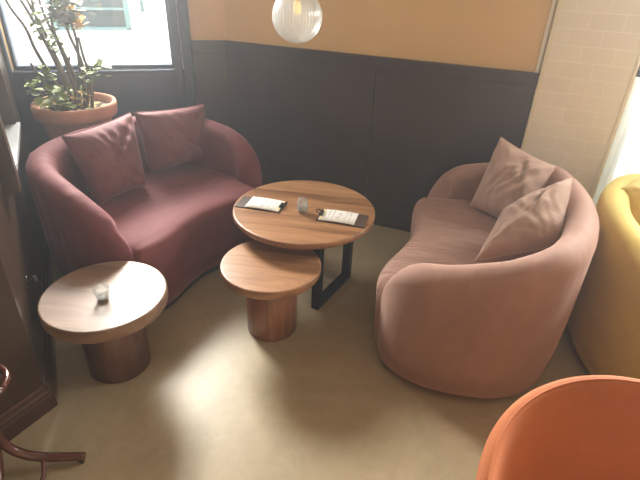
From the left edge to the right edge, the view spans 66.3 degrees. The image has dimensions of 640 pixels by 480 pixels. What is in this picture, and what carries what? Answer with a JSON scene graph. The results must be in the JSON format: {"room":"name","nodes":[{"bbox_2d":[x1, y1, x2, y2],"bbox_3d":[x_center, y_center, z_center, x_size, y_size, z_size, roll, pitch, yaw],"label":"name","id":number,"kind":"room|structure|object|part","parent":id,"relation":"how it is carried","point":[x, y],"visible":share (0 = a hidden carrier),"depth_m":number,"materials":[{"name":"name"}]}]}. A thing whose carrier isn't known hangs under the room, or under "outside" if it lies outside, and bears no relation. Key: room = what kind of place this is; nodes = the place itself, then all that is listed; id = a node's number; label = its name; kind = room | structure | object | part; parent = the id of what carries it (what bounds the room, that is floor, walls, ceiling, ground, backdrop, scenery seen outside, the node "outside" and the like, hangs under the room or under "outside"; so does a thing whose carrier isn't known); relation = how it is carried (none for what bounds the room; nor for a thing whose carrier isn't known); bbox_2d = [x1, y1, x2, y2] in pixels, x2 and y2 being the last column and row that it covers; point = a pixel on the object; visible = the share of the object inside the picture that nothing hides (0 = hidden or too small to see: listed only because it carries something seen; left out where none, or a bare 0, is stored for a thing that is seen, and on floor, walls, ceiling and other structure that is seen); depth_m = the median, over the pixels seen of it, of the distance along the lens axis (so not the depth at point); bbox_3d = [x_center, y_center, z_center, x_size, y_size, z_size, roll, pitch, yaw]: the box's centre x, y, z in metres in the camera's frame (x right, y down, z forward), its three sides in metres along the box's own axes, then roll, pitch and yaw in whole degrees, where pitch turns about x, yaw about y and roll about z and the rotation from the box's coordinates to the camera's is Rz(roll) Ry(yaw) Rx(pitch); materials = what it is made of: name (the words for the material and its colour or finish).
{"room":"cafe","nodes":[
{"label":"cafe","id":0,"kind":"room"},
{"bbox_2d":[0,47,43,381],"bbox_3d":[-1.572,-0.974,2.054,0.150,2.800,1.989,-12,33,-23],"label":"wall","id":1,"kind":"structure","parent":0,"point":[20,225],"depth_m":2.14,"materials":[{"name":"brown paint"}]},
{"bbox_2d":[0,67,21,193],"bbox_3d":[-1.525,-1.049,1.978,0.213,1.530,0.900,-12,33,-23],"label":"window","id":2,"kind":"structure","parent":1,"relation":"in","point":[10,130],"depth_m":2.20,"materials":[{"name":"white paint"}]},
{"bbox_3d":[-1.546,-0.423,2.356,0.178,0.057,0.775,-12,33,-23],"label":"sill","id":3,"kind":"part","parent":2,"relation":"part of","materials":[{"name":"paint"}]},
{"bbox_2d":[25,275,38,287],"bbox_3d":[-1.229,0.174,2.096,0.046,0.052,0.052,-12,33,-23],"label":"handle","id":4,"kind":"object","parent":1,"relation":"attached to","point":[34,280],"visible":1,"depth_m":2.08,"materials":[{"name":"black metal"}]},
{"bbox_3d":[-1.226,0.173,2.098,0.040,0.046,0.046,-12,33,-23],"label":"knob","id":5,"kind":"part","parent":4,"relation":"part of","materials":[{"name":"black plastic"}]},
{"bbox_2d":[42,228,57,403],"bbox_3d":[-1.536,0.167,2.760,0.025,0.122,2.002,-12,33,-23],"label":"baseboard","id":6,"kind":"structure","parent":1,"relation":"attached to","point":[50,375],"depth_m":2.21,"materials":[{"name":"brown paint"}]},
{"bbox_2d":[0,260,43,413],"bbox_3d":[-1.455,-0.272,0.862,0.150,2.800,1.300,18,34,25],"label":"wainscot panel","id":7,"kind":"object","parent":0,"point":[16,353],"depth_m":1.82,"materials":[{"name":"brown paint"}]},
{"bbox_2d":[0,382,57,440],"bbox_3d":[-1.422,0.905,1.507,0.024,0.122,1.313,18,34,25],"label":"baseboard","id":8,"kind":"structure","parent":7,"relation":"attached to","point":[17,418],"depth_m":1.91,"materials":[{"name":"brown paint"}]},
{"bbox_2d":[0,0,230,127],"bbox_3d":[-1.354,-1.540,3.035,1.487,2.800,0.202,-5,31,-13],"label":"wall","id":9,"kind":"structure","parent":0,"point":[206,17],"depth_m":3.29,"materials":[{"name":"paint"}]},
{"bbox_2d":[0,0,196,152],"bbox_3d":[-1.405,-1.364,3.078,1.135,2.450,0.140,-5,31,-13],"label":"window frame","id":10,"kind":"structure","parent":9,"relation":"attached to","point":[184,37],"depth_m":3.25,"materials":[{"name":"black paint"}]},
{"bbox_2d":[2,224,589,479],"bbox_3d":[0.457,1.107,1.506,7.400,0.100,6.900,2,30,0],"label":"floor","id":11,"kind":"structure","parent":0,"point":[213,400],"depth_m":2.06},
{"bbox_2d":[0,364,85,479],"bbox_3d":[-1.062,0.079,1.281,0.369,1.801,0.361,14,32,19],"label":"stand","id":12,"kind":"object","parent":11,"relation":"on","point":[6,445],"visible":1,"depth_m":1.74,"materials":[{"name":"brown wood"}]},
{"bbox_3d":[-1.087,0.779,1.608,0.034,0.227,0.288,-8,32,-17],"label":"leg","id":13,"kind":"part","parent":12,"relation":"part of","materials":[{"name":"brown wood"}]},
{"bbox_3d":[-1.000,0.712,1.728,0.288,0.227,0.034,-1,31,-6],"label":"leg","id":14,"kind":"part","parent":12,"relation":"part of","materials":[{"name":"brown wood"}]},
{"bbox_2d":[37,261,167,383],"bbox_3d":[-0.907,0.392,2.146,0.502,0.396,0.502,2,30,0],"label":"pedestal table","id":15,"kind":"object","parent":11,"relation":"on","point":[112,335],"visible":0.99,"depth_m":2.04,"materials":[{"name":"brown wood"}]},
{"bbox_2d":[92,283,108,302],"bbox_3d":[-0.887,0.218,1.992,0.066,0.059,0.066,2,30,0],"label":"tealight holder","id":16,"kind":"object","parent":15,"relation":"on","point":[103,296],"visible":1,"depth_m":1.98,"materials":[{"name":"clear glass"}]},
{"bbox_2d":[26,116,261,310],"bbox_3d":[-0.962,-0.221,2.833,0.928,0.755,1.219,20,35,28],"label":"curved sofa","id":17,"kind":"object","parent":11,"relation":"on","point":[181,224],"visible":0.73,"depth_m":2.60,"materials":[{"name":"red fabric"}]},
{"bbox_2d":[61,112,145,204],"bbox_3d":[-1.147,-0.458,2.712,0.293,0.400,0.407,13,32,17],"label":"cushion","id":18,"kind":"object","parent":17,"relation":"on","point":[107,155],"visible":1,"depth_m":2.60,"materials":[{"name":"red fabric"}]},
{"bbox_2d":[134,104,204,173],"bbox_3d":[-0.894,-0.642,3.028,0.235,0.376,0.471,26,38,35],"label":"cushion","id":19,"kind":"object","parent":17,"relation":"on","point":[170,137],"visible":0.91,"depth_m":2.93,"materials":[{"name":"red fabric"}]},
{"bbox_3d":[-0.941,-0.098,2.885,0.866,0.391,1.095,20,35,28],"label":"seat","id":20,"kind":"part","parent":17,"relation":"part of","materials":[{"name":"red fabric"}]},
{"bbox_2d":[220,240,320,341],"bbox_3d":[-0.238,0.273,2.408,0.474,0.382,0.474,2,30,0],"label":"pedestal table","id":21,"kind":"object","parent":11,"relation":"on","point":[270,278],"visible":0.87,"depth_m":2.30,"materials":[{"name":"brown wood"}]},
{"bbox_2d":[233,180,374,309],"bbox_3d":[-0.092,0.038,2.721,0.752,0.480,0.752,2,30,0],"label":"round table","id":22,"kind":"object","parent":11,"relation":"on","point":[288,229],"visible":0.8,"depth_m":2.54,"materials":[{"name":"brown wood"}]},
{"bbox_2d":[235,196,287,212],"bbox_3d":[-0.304,-0.201,2.610,0.265,0.030,0.136,9,31,11],"label":"clipboard","id":23,"kind":"object","parent":22,"relation":"on","point":[255,203],"visible":1,"depth_m":2.60,"materials":[{"name":"white paper"}]},
{"bbox_2d":[297,197,307,213],"bbox_3d":[-0.091,-0.180,2.544,0.057,0.075,0.057,2,30,0],"label":"drinking glass","id":24,"kind":"object","parent":22,"relation":"on","point":[305,210],"visible":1,"depth_m":2.54,"materials":[{"name":"clear glass"}]},
{"bbox_2d":[316,209,368,227],"bbox_3d":[0.109,-0.124,2.507,0.265,0.030,0.136,9,31,12],"label":"clipboard","id":25,"kind":"object","parent":22,"relation":"on","point":[346,218],"visible":1,"depth_m":2.50,"materials":[{"name":"white paper"}]},
{"bbox_2d":[324,211,351,221],"bbox_3d":[0.093,-0.124,2.515,0.132,0.003,0.096,9,31,12],"label":"print","id":26,"kind":"object","parent":25,"relation":"on","point":[330,216],"depth_m":2.51},
{"bbox_2d":[375,162,598,397],"bbox_3d":[0.817,0.086,2.448,0.868,0.735,1.320,13,32,17],"label":"curved sofa","id":27,"kind":"object","parent":11,"relation":"on","point":[446,321],"visible":0.78,"depth_m":1.98,"materials":[{"name":"fabric"}]},
{"bbox_3d":[0.784,0.184,2.519,0.806,0.391,1.196,13,32,17],"label":"seat","id":28,"kind":"part","parent":27,"relation":"part of","materials":[{"name":"fabric"}]},
{"bbox_2d":[470,137,556,217],"bbox_3d":[1.002,-0.304,2.587,0.355,0.386,0.316,25,37,33],"label":"cushion","id":29,"kind":"object","parent":27,"relation":"on","point":[512,173],"visible":0.8,"depth_m":2.52,"materials":[{"name":"fabric"}]},
{"bbox_2d":[474,178,573,262],"bbox_3d":[0.944,-0.084,2.262,0.485,0.354,0.297,2,30,0],"label":"cushion","id":30,"kind":"object","parent":27,"relation":"on","point":[530,225],"visible":0.94,"depth_m":2.16,"materials":[{"name":"fabric"}]},
{"bbox_2d":[476,375,639,479],"bbox_3d":[0.656,0.857,1.034,0.804,0.828,0.753,-8,32,-17],"label":"tub chair","id":31,"kind":"object","parent":11,"relation":"on","point":[587,427],"visible":1,"depth_m":1.14,"materials":[{"name":"orange fabric"}]},
{"bbox_2d":[567,174,639,378],"bbox_3d":[1.698,0.252,2.248,0.906,0.710,1.358,9,31,12],"label":"armchair","id":32,"kind":"object","parent":11,"relation":"on","point":[603,324],"visible":0.84,"depth_m":2.10,"materials":[{"name":"yellow fabric"}]},
{"bbox_2d":[621,176,639,225],"bbox_3d":[1.633,-0.182,2.443,0.294,0.328,0.250,-16,35,-29],"label":"cushion","id":33,"kind":"object","parent":32,"relation":"on","point":[632,188],"visible":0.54,"depth_m":2.38,"materials":[{"name":"yellow fabric"}]},
{"bbox_3d":[-1.395,-0.333,3.318,1.030,0.430,0.530,-5,31,-13],"label":"trim","id":34,"kind":"structure","parent":11,"relation":"on","visible":0},
{"bbox_2d":[5,0,117,139],"bbox_3d":[-1.496,-1.023,2.875,0.476,1.201,0.538,-21,38,-34],"label":"potted plant","id":35,"kind":"object","parent":34,"relation":"on","point":[61,113],"visible":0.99,"depth_m":2.84,"materials":[{"name":"green plant"}]},
{"bbox_3d":[-1.639,-1.140,2.813,0.301,0.746,0.031,7,31,8],"label":"stem","id":36,"kind":"part","parent":35,"relation":"part of","materials":[{"name":"brown plant"}]},
{"bbox_3d":[-1.598,-0.903,2.885,0.156,0.267,0.023,2,30,0],"label":"stem","id":37,"kind":"part","parent":35,"relation":"part of","materials":[{"name":"green plant"}]},
{"bbox_3d":[-1.593,-1.176,2.774,0.267,0.842,0.088,2,30,0],"label":"stem","id":38,"kind":"part","parent":35,"relation":"part of","materials":[{"name":"brown plant"}]},
{"bbox_3d":[-1.609,-1.194,2.856,0.290,0.795,0.033,16,33,21],"label":"stem","id":39,"kind":"part","parent":35,"relation":"part of","materials":[{"name":"brown plant"}]},
{"bbox_3d":[-1.566,-1.123,2.886,0.200,0.644,0.026,13,32,17],"label":"stem","id":40,"kind":"part","parent":35,"relation":"part of","materials":[{"name":"brown plant"}]},
{"bbox_3d":[-1.522,-1.171,2.819,0.161,0.791,0.030,14,32,19],"label":"stem","id":41,"kind":"part","parent":35,"relation":"part of","materials":[{"name":"brown plant"}]},
{"bbox_3d":[-1.480,-1.182,2.792,0.125,0.843,0.040,18,34,24],"label":"stem","id":42,"kind":"part","parent":35,"relation":"part of","materials":[{"name":"brown plant"}]},
{"bbox_3d":[-1.451,-0.915,2.872,0.040,0.305,0.038,2,30,0],"label":"stem","id":43,"kind":"part","parent":35,"relation":"part of","materials":[{"name":"brown plant"}]},
{"bbox_3d":[-1.490,-0.666,3.057,0.476,0.402,0.476,2,30,0],"label":"pot","id":44,"kind":"part","parent":35,"relation":"part of","materials":[{"name":"ceramic"}]},
{"bbox_3d":[-1.444,-1.156,2.850,0.084,0.742,0.047,14,32,20],"label":"stem","id":45,"kind":"part","parent":35,"relation":"part of","materials":[{"name":"brown plant"}]},
{"bbox_3d":[-1.409,-1.136,2.817,0.047,0.743,0.067,2,30,0],"label":"stem","id":46,"kind":"part","parent":35,"relation":"part of","materials":[{"name":"brown plant"}]},
{"bbox_3d":[-1.385,-0.971,2.876,0.051,0.404,0.066,21,35,29],"label":"stem","id":47,"kind":"part","parent":35,"relation":"part of","materials":[{"name":"brown plant"}]},
{"bbox_3d":[-1.365,-0.908,2.926,0.061,0.243,0.026,-16,35,-29],"label":"stem","id":48,"kind":"part","parent":35,"relation":"part of","materials":[{"name":"brown plant"}]},
{"bbox_2d":[224,0,557,187],"bbox_3d":[0.343,-1.400,2.909,2.009,2.800,0.160,13,32,18],"label":"wall","id":49,"kind":"structure","parent":0,"point":[499,34],"depth_m":2.82,"materials":[{"name":"paint"}]},
{"bbox_2d":[225,40,539,231],"bbox_3d":[0.262,-0.635,3.255,1.977,1.125,0.042,13,32,18],"label":"wainscoting","id":50,"kind":"structure","parent":49,"relation":"attached to","point":[305,114],"depth_m":3.17,"materials":[{"name":"paint"}]},
{"bbox_2d":[521,0,562,150],"bbox_3d":[1.204,-1.145,2.530,0.046,2.800,0.043,13,32,18],"label":"trim","id":51,"kind":"structure","parent":49,"relation":"attached to","point":[559,3],"depth_m":2.61,"materials":[{"name":"beige wood"}]},
{"bbox_2d":[524,0,639,194],"bbox_3d":[1.446,-1.134,2.529,0.425,2.800,0.195,13,32,18],"label":"wall pier","id":52,"kind":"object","parent":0,"point":[595,48],"visible":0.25,"depth_m":2.60,"materials":[{"name":"tile"}]},
{"bbox_2d":[590,52,639,199],"bbox_3d":[1.619,-1.054,2.403,0.018,2.800,0.063,13,32,18],"label":"trim","id":53,"kind":"structure","parent":52,"relation":"attached to","point":[637,64],"depth_m":2.62,"materials":[{"name":"beige wood"}]},
{"bbox_3d":[2.659,-0.862,2.146,2.175,2.800,0.160,13,32,18],"label":"wall","id":54,"kind":"structure","parent":0,"visible":0},
{"label":"window","id":55,"kind":"structure","parent":54,"relation":"in","visible":0},
{"bbox_2d":[592,73,639,206],"bbox_3d":[2.430,-0.314,2.500,1.726,0.860,0.051,13,32,18],"label":"cafe curtain","id":56,"kind":"object","parent":55,"relation":"hanging from","point":[623,158],"visible":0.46,"depth_m":2.72,"materials":[{"name":"white fabric"}]},
{"bbox_3d":[0.552,-1.318,-0.088,7.400,0.100,6.600,2,30,0],"label":"ceiling","id":57,"kind":"structure","parent":0,"visible":0},
{"bbox_2d":[272,0,321,42],"bbox_3d":[-0.077,-1.526,1.809,0.218,1.500,0.218,16,33,22],"label":"pendant lamp","id":58,"kind":"object","parent":57,"relation":"hanging from","point":[291,38],"visible":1,"depth_m":2.19,"materials":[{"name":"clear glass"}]},
{"bbox_3d":[-0.098,-1.004,2.115,0.034,0.057,0.034,2,30,0],"label":"bulb","id":59,"kind":"part","parent":58,"relation":"part of","materials":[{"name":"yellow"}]},
{"label":"outside","id":60,"kind":"structure","parent":0,"visible":0},
{"bbox_2d":[15,49,171,64],"bbox_3d":[0.272,-6.972,15.729,28.000,0.100,25.800,2,30,0],"label":"pavement","id":61,"kind":"structure","parent":60,"point":[109,56],"depth_m":9.53,"materials":[{"name":"white concrete"}]},
{"bbox_2d":[2,0,169,49],"bbox_3d":[-2.294,-7.266,9.030,16.000,7.000,0.475,-5,31,-13],"label":"window","id":62,"kind":"structure","parent":61,"relation":"on","point":[113,24],"depth_m":10.00,"materials":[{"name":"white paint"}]},
{"bbox_3d":[-4.608,-5.302,9.511,1.300,2.230,0.040,-5,31,-13],"label":"pane","id":63,"kind":"part","parent":62,"relation":"part of","materials":[{"name":"clear glass"}]}
]}

